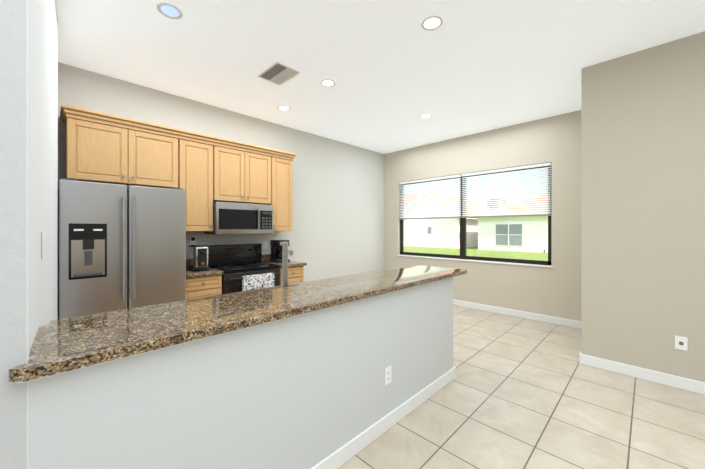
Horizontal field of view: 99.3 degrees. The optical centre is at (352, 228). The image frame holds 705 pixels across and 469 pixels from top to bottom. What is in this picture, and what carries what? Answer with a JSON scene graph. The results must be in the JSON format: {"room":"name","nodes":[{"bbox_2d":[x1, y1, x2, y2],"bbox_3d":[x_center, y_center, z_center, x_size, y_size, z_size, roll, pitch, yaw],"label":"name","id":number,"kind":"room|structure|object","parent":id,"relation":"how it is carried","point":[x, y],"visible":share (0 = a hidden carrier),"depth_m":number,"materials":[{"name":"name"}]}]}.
{"room":"kitchen","nodes":[
{"label":"kitchen","id":0,"kind":"room"},
{"bbox_2d":[30,0,57,348],"bbox_3d":[-2.062,-0.135,1.932,2.750,3.070,0.244,0,0,45],"label":"wall","id":1,"kind":"structure","parent":0,"point":[43,146],"depth_m":1.38,"materials":[{"name":"white paint"}]},
{"bbox_2d":[42,231,44,258],"bbox_3d":[-1.364,0.070,1.323,0.008,0.118,0.075,0,0,-43],"label":"light switch","id":2,"kind":"object","parent":1,"relation":"attached to","point":[43,244],"visible":1,"depth_m":1.30,"materials":[{"name":"white plastic"}]},
{"bbox_2d":[58,62,383,281],"bbox_3d":[-1.212,-0.135,4.852,0.150,3.070,5.590,0,0,45],"label":"wall","id":3,"kind":"structure","parent":0,"point":[337,209],"depth_m":5.11,"materials":[{"name":"grey paint"}]},
{"bbox_2d":[64,112,179,187],"bbox_3d":[-2.452,-0.773,3.238,0.353,0.605,0.930,0,0,45],"label":"upper cabinet","id":4,"kind":"object","parent":3,"relation":"attached to","point":[96,150],"depth_m":3.06,"materials":[{"name":"brown wood"}]},
{"bbox_2d":[190,236,195,244],"bbox_3d":[-2.057,0.150,3.866,0.036,0.118,0.075,0,0,45],"label":"outlet","id":5,"kind":"object","parent":3,"relation":"attached to","point":[192,240],"visible":0.88,"depth_m":3.86,"materials":[{"name":"white plastic"}]},
{"bbox_2d":[180,136,219,231],"bbox_3d":[-1.985,-0.523,3.710,0.353,1.105,0.515,0,0,45],"label":"upper cabinet","id":6,"kind":"object","parent":3,"relation":"attached to","point":[204,171],"depth_m":3.61,"materials":[{"name":"brown wood"}]},
{"bbox_2d":[186,254,270,265],"bbox_3d":[-1.706,0.440,4.225,0.021,0.100,1.655,0,0,45],"label":"backsplash","id":7,"kind":"structure","parent":3,"relation":"attached to","point":[265,257],"depth_m":4.58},
{"bbox_2d":[220,144,271,203],"bbox_3d":[-1.566,-0.716,4.133,0.353,0.718,0.794,0,0,45],"label":"upper cabinet","id":8,"kind":"object","parent":3,"relation":"attached to","point":[245,173],"depth_m":4.01,"materials":[{"name":"brown wood"}]},
{"bbox_2d":[204,202,272,234],"bbox_3d":[-1.528,-0.135,4.089,0.466,0.407,0.790,0,0,45],"label":"over-the-range microwave","id":9,"kind":"object","parent":8,"relation":"attached to","point":[236,218],"visible":1,"depth_m":3.90,"materials":[{"name":"grey metal"}]},
{"bbox_2d":[263,241,266,248],"bbox_3d":[-1.342,0.250,4.608,0.008,0.118,0.075,0,0,45],"label":"outlet","id":10,"kind":"object","parent":3,"relation":"attached to","point":[264,244],"visible":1,"depth_m":4.60,"materials":[{"name":"white plastic"}]},
{"bbox_2d":[264,152,294,230],"bbox_3d":[-1.179,-0.523,4.523,0.353,1.105,0.422,0,0,45],"label":"upper cabinet","id":11,"kind":"object","parent":3,"relation":"attached to","point":[281,165],"depth_m":4.41,"materials":[{"name":"brown wood"}]},
{"bbox_2d":[0,0,452,468],"bbox_3d":[-1.274,-0.135,0.671,0.145,3.070,6.160,0,0,45],"label":"wall","id":12,"kind":"structure","parent":0,"point":[309,390],"depth_m":1.24,"materials":[{"name":"grey paint"}]},
{"bbox_2d":[9,265,466,382],"bbox_3d":[-0.101,0.418,2.055,0.525,0.040,2.942,0,0,45],"label":"countertop","id":13,"kind":"structure","parent":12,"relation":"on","point":[58,348],"depth_m":1.31,"materials":[{"name":"brown stone"}]},
{"bbox_2d":[310,367,454,468],"bbox_3d":[-1.213,1.347,0.621,0.020,0.105,6.176,0,0,45],"label":"baseboard","id":14,"kind":"structure","parent":12,"relation":"attached to","point":[343,454],"depth_m":2.03,"materials":[{"name":"white wood"}]},
{"bbox_2d":[385,366,391,385],"bbox_3d":[0.251,1.030,2.102,0.008,0.118,0.075,0,0,45],"label":"outlet","id":15,"kind":"object","parent":12,"relation":"attached to","point":[388,375],"visible":1,"depth_m":2.10,"materials":[{"name":"white plastic"}]},
{"bbox_2d":[56,0,704,153],"bbox_3d":[0.363,-1.720,0.865,8.000,0.100,9.040,0,0,45],"label":"ceiling","id":16,"kind":"structure","parent":0,"point":[394,70],"depth_m":2.85,"materials":[{"name":"white paint"}]},
{"bbox_2d":[157,3,182,18],"bbox_3d":[-1.398,-1.667,2.295,0.170,0.006,0.170,0,0,45],"label":"recessed light","id":17,"kind":"object","parent":16,"relation":"in","point":[169,10],"visible":1,"depth_m":2.29,"materials":[{"name":"white glass"}]},
{"bbox_2d":[257,62,300,84],"bbox_3d":[-0.797,-1.664,3.228,0.409,0.015,0.287,0,0,45],"label":"ceiling vent","id":18,"kind":"object","parent":16,"relation":"in","point":[277,73],"visible":1,"depth_m":3.21,"materials":[{"name":"white metal"}]},
{"bbox_2d":[278,106,289,110],"bbox_3d":[-0.946,-1.667,4.135,0.170,0.006,0.170,0,0,45],"label":"recessed light","id":19,"kind":"object","parent":16,"relation":"in","point":[284,108],"visible":1,"depth_m":4.14,"materials":[{"name":"white"}]},
{"bbox_2d":[321,79,334,86],"bbox_3d":[-0.280,-1.667,3.427,0.170,0.006,0.170,0,0,45],"label":"recessed light","id":20,"kind":"object","parent":16,"relation":"in","point":[328,83],"visible":1,"depth_m":3.43,"materials":[{"name":"white"}]},
{"bbox_2d":[420,114,431,117],"bbox_3d":[1.087,-1.667,4.428,0.170,0.006,0.170,0,0,45],"label":"recessed light","id":21,"kind":"object","parent":16,"relation":"in","point":[426,116],"visible":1,"depth_m":4.43,"materials":[{"name":"white"}]},
{"bbox_2d":[421,16,442,30],"bbox_3d":[0.645,-1.667,2.429,0.170,0.006,0.170,0,0,45],"label":"recessed light","id":22,"kind":"object","parent":16,"relation":"in","point":[434,22],"visible":1,"depth_m":2.43,"materials":[{"name":"white"}]},
{"bbox_2d":[384,110,580,320],"bbox_3d":[2.069,-0.135,5.430,3.700,3.070,0.150,0,0,45],"label":"wall","id":23,"kind":"structure","parent":0,"point":[555,290],"depth_m":4.78,"materials":[{"name":"beige paint"}]},
{"bbox_2d":[397,162,552,267],"bbox_3d":[2.000,-0.212,5.467,2.830,1.575,0.145,0,0,45],"label":"window unit","id":24,"kind":"structure","parent":23,"relation":"in","point":[480,212],"depth_m":5.25,"materials":[{"name":"brown metal"}]},
{"bbox_2d":[453,299,580,328],"bbox_3d":[2.011,1.347,5.371,3.700,0.105,0.016,0,0,45],"label":"baseboard","id":25,"kind":"structure","parent":23,"relation":"attached to","point":[527,315],"depth_m":4.72,"materials":[{"name":"white wood"}]},
{"bbox_2d":[338,305,704,468],"bbox_3d":[0.363,1.450,0.865,8.000,0.100,9.040,0,0,45],"label":"floor","id":26,"kind":"structure","parent":0,"point":[519,393],"depth_m":2.25,"materials":[{"name":"tile"}]},
{"bbox_2d":[58,178,185,319],"bbox_3d":[-2.268,0.496,2.960,0.891,1.807,0.915,0,0,45],"label":"refrigerator","id":27,"kind":"object","parent":26,"relation":"on","point":[121,247],"visible":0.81,"depth_m":2.62,"materials":[{"name":"grey metal"}]},
{"bbox_2d":[186,274,221,299],"bbox_3d":[-1.908,0.966,3.584,0.636,0.868,0.439,0,0,45],"label":"base cabinet","id":28,"kind":"object","parent":26,"relation":"on","point":[203,283],"depth_m":3.37,"materials":[{"name":"brown wood"}]},
{"bbox_2d":[186,266,221,277],"bbox_3d":[-1.903,0.510,3.572,0.660,0.040,0.451,0,0,45],"label":"countertop","id":29,"kind":"structure","parent":28,"relation":"on","point":[190,273],"depth_m":3.38,"materials":[{"name":"brown stone"}]},
{"bbox_2d":[187,245,209,270],"bbox_3d":[-1.833,0.340,3.574,0.305,0.297,0.170,0,0,45],"label":"toaster","id":30,"kind":"object","parent":29,"relation":"on","point":[198,257],"visible":1,"depth_m":3.49,"materials":[{"name":"black"}]},
{"bbox_2d":[208,243,279,293],"bbox_3d":[-1.429,0.807,3.970,0.662,1.185,0.772,0,0,45],"label":"range","id":31,"kind":"object","parent":26,"relation":"on","point":[239,275],"visible":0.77,"depth_m":3.91,"materials":[{"name":"black metal"}]},
{"bbox_2d":[222,283,306,294],"bbox_3d":[-0.604,0.598,2.345,0.351,0.212,0.616,0,0,45],"label":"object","id":32,"kind":"structure","parent":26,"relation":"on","point":[261,289],"depth_m":2.42,"materials":[{"name":"brown wood"}]},
{"bbox_2d":[50,295,231,324],"bbox_3d":[-0.979,0.510,1.645,0.840,0.040,0.960,0,0,45],"label":"countertop","id":33,"kind":"structure","parent":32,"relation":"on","point":[216,296],"depth_m":1.80,"materials":[{"name":"brown stone"}]},
{"bbox_2d":[282,242,292,286],"bbox_3d":[-0.478,0.290,2.222,0.196,0.396,0.196,0,0,45],"label":"faucet","id":34,"kind":"object","parent":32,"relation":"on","point":[285,252],"visible":0.67,"depth_m":2.11,"materials":[{"name":"silver metal"}]},
{"bbox_2d":[306,271,378,282],"bbox_3d":[0.164,0.510,2.800,0.840,0.040,1.130,0,0,45],"label":"countertop","id":35,"kind":"structure","parent":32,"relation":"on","point":[372,271],"depth_m":3.02,"materials":[{"name":"brown stone"}]},
{"bbox_2d":[278,266,303,284],"bbox_3d":[-1.064,0.966,4.437,0.636,0.868,0.392,0,0,45],"label":"base cabinet","id":36,"kind":"object","parent":26,"relation":"on","point":[296,273],"depth_m":4.23,"materials":[{"name":"brown wood"}]},
{"bbox_2d":[265,262,305,265],"bbox_3d":[-1.046,0.510,4.438,0.660,0.040,0.424,0,0,45],"label":"countertop","id":37,"kind":"structure","parent":36,"relation":"on","point":[289,263],"depth_m":4.26,"materials":[{"name":"brown stone"}]},
{"bbox_2d":[270,240,289,262],"bbox_3d":[-1.071,0.326,4.458,0.285,0.325,0.200,0,0,45],"label":"coffee maker","id":38,"kind":"object","parent":37,"relation":"on","point":[276,250],"visible":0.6,"depth_m":4.41,"materials":[{"name":"black plastic"}]},
{"bbox_2d":[581,31,704,381],"bbox_3d":[4.330,-0.135,2.242,4.000,3.070,1.500,0,0,45],"label":"wall","id":39,"kind":"structure","parent":0,"point":[642,208],"depth_m":2.78,"materials":[{"name":"beige paint"}]},
{"bbox_2d":[579,352,704,394],"bbox_3d":[3.793,1.347,1.710,4.016,0.105,0.020,0,0,45],"label":"baseboard","id":40,"kind":"structure","parent":39,"relation":"attached to","point":[670,380],"depth_m":2.77,"materials":[{"name":"white wood"}]},
{"bbox_2d":[675,336,687,350],"bbox_3d":[2.873,1.000,2.617,0.075,0.118,0.018,0,0,45],"label":"outlet","id":41,"kind":"object","parent":39,"relation":"attached to","point":[681,343],"visible":1,"depth_m":2.62,"materials":[{"name":"white plastic"}]},
{"label":"outside","id":42,"kind":"structure","parent":0,"visible":0},
{"bbox_2d":[404,246,547,260],"bbox_3d":[22.904,1.620,44.454,110.000,0.200,84.590,0,0,45],"label":"lawn","id":43,"kind":"structure","parent":42,"point":[543,256],"depth_m":19.35,"materials":[{"name":"green plant"}]},
{"bbox_2d":[404,191,489,248],"bbox_3d":[7.041,-1.340,34.295,18.150,5.720,14.950,0,0,45],"label":"house","id":44,"kind":"structure","parent":43,"relation":"on","point":[440,230],"depth_m":24.95,"materials":[{"name":"white paint"}]},
{"bbox_2d":[487,198,505,209],"bbox_3d":[18.274,-1.260,38.143,2.420,5.560,2.513,0,0,45],"label":"tree","id":45,"kind":"object","parent":43,"relation":"on","point":[494,203],"depth_m":37.55,"materials":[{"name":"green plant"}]},
{"bbox_2d":[478,195,547,252],"bbox_3d":[17.430,-0.815,21.159,13.920,4.670,10.920,0,0,45],"label":"house","id":46,"kind":"structure","parent":43,"relation":"on","point":[508,233],"depth_m":20.48,"materials":[{"name":"white paint"}]}
]}

